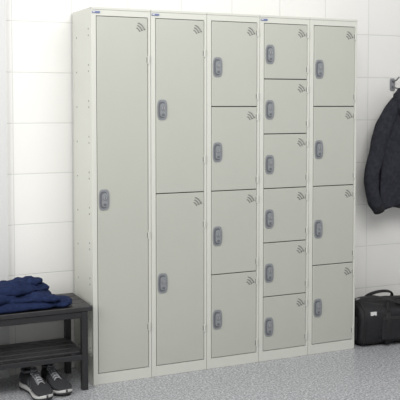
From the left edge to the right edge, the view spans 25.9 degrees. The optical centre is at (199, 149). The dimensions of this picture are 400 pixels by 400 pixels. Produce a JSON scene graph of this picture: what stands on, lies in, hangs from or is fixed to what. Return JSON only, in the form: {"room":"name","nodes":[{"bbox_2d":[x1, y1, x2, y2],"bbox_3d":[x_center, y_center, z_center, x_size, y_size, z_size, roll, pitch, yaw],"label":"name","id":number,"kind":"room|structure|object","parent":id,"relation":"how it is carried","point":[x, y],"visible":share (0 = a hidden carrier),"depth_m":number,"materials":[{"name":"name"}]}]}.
{"room":"changing room","nodes":[
{"label":"changing room","id":0,"kind":"room"},
{"bbox_2d":[0,341,399,399],"bbox_3d":[0.850,1.295,1.951,6.800,0.100,6.035,-1,3,-25],"label":"floor","id":1,"kind":"structure","parent":0,"point":[367,371],"depth_m":4.19,"materials":[{"name":"plastic"}]},
{"bbox_2d":[19,367,52,399],"bbox_3d":[-0.763,1.076,4.035,0.099,0.115,0.271,-2,4,-37],"label":"shoe","id":2,"kind":"object","parent":1,"relation":"on","point":[31,382],"visible":0.99,"depth_m":4.02,"materials":[{"name":"grey fabric"}]},
{"bbox_2d":[0,293,91,389],"bbox_3d":[-1.161,0.937,3.962,1.300,0.400,0.317,-1,3,-25],"label":"slatted bench","id":3,"kind":"object","parent":1,"relation":"on","point":[64,348],"visible":0.87,"depth_m":4.07,"materials":[{"name":"black wood"}]},
{"bbox_2d":[0,276,71,313],"bbox_3d":[-0.881,0.666,4.048,0.565,0.132,0.294,-1,3,-25],"label":"sweater","id":4,"kind":"object","parent":3,"relation":"on","point":[18,294],"visible":1,"depth_m":3.99,"materials":[{"name":"fabric"}]},
{"bbox_2d":[41,364,71,394],"bbox_3d":[-0.685,1.072,4.110,0.099,0.115,0.271,-2,3,-29],"label":"shoe","id":5,"kind":"object","parent":1,"relation":"on","point":[59,385],"visible":0.85,"depth_m":4.06,"materials":[{"name":"grey fabric"}]},
{"bbox_2d":[73,7,150,384],"bbox_3d":[-0.435,0.218,4.306,0.300,1.800,0.314,-1,3,-25],"label":"locker","id":6,"kind":"object","parent":1,"relation":"on","point":[112,63],"visible":0.99,"depth_m":4.18,"materials":[{"name":"metal"}]},
{"bbox_2d":[150,10,206,376],"bbox_3d":[-0.162,0.211,4.432,0.298,1.800,0.314,-1,3,-25],"label":"locker","id":7,"kind":"object","parent":1,"relation":"on","point":[178,39],"visible":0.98,"depth_m":4.30,"materials":[{"name":"metal"}]},
{"bbox_2d":[206,12,259,368],"bbox_3d":[0.110,0.205,4.558,0.298,1.800,0.314,-1,3,-25],"label":"locker","id":8,"kind":"object","parent":1,"relation":"on","point":[233,40],"visible":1,"depth_m":4.42,"materials":[{"name":"metal"}]},
{"bbox_2d":[258,15,309,361],"bbox_3d":[0.382,0.198,4.684,0.298,1.800,0.314,-1,3,-25],"label":"locker","id":9,"kind":"object","parent":1,"relation":"on","point":[284,64],"visible":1,"depth_m":4.55,"materials":[{"name":"metal"}]},
{"bbox_2d":[308,17,357,354],"bbox_3d":[0.655,0.191,4.811,0.300,1.800,0.314,-1,3,-25],"label":"locker","id":10,"kind":"object","parent":1,"relation":"on","point":[333,42],"visible":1,"depth_m":4.68,"materials":[{"name":"metal"}]},
{"bbox_2d":[354,289,399,345],"bbox_3d":[1.075,0.951,4.977,0.539,0.270,0.332,-1,3,-19],"label":"bag","id":11,"kind":"object","parent":1,"relation":"on","point":[376,318],"visible":0.73,"depth_m":4.82,"materials":[{"name":"fabric"}]},
{"bbox_2d":[5,0,399,375],"bbox_3d":[-0.396,-0.346,4.550,6.800,2.900,0.120,-1,3,-25],"label":"wall","id":12,"kind":"structure","parent":0,"point":[39,33],"depth_m":4.37,"materials":[{"name":"white tile"}]},
{"bbox_2d":[0,0,9,378],"bbox_3d":[-1.176,-0.322,4.111,0.515,2.900,0.020,-1,3,-25],"label":"pilaster","id":13,"kind":"object","parent":12,"relation":"attached to","point":[4,330],"visible":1,"depth_m":4.23,"materials":[{"name":"white paint"}]},
{"bbox_2d":[390,77,399,90],"bbox_3d":[1.175,-0.392,5.143,0.035,0.084,0.124,-1,3,-25],"label":"coat hook","id":14,"kind":"object","parent":12,"relation":"attached to","point":[392,80],"visible":0.98,"depth_m":5.19,"materials":[{"name":"grey metal"}]},
{"bbox_2d":[364,88,399,213],"bbox_3d":[1.169,0.008,5.105,0.527,0.764,0.161,-1,3,-25],"label":"jacket","id":15,"kind":"object","parent":14,"relation":"hanging from","point":[382,167],"visible":1,"depth_m":5.02,"materials":[{"name":"grey fabric"}]}
]}

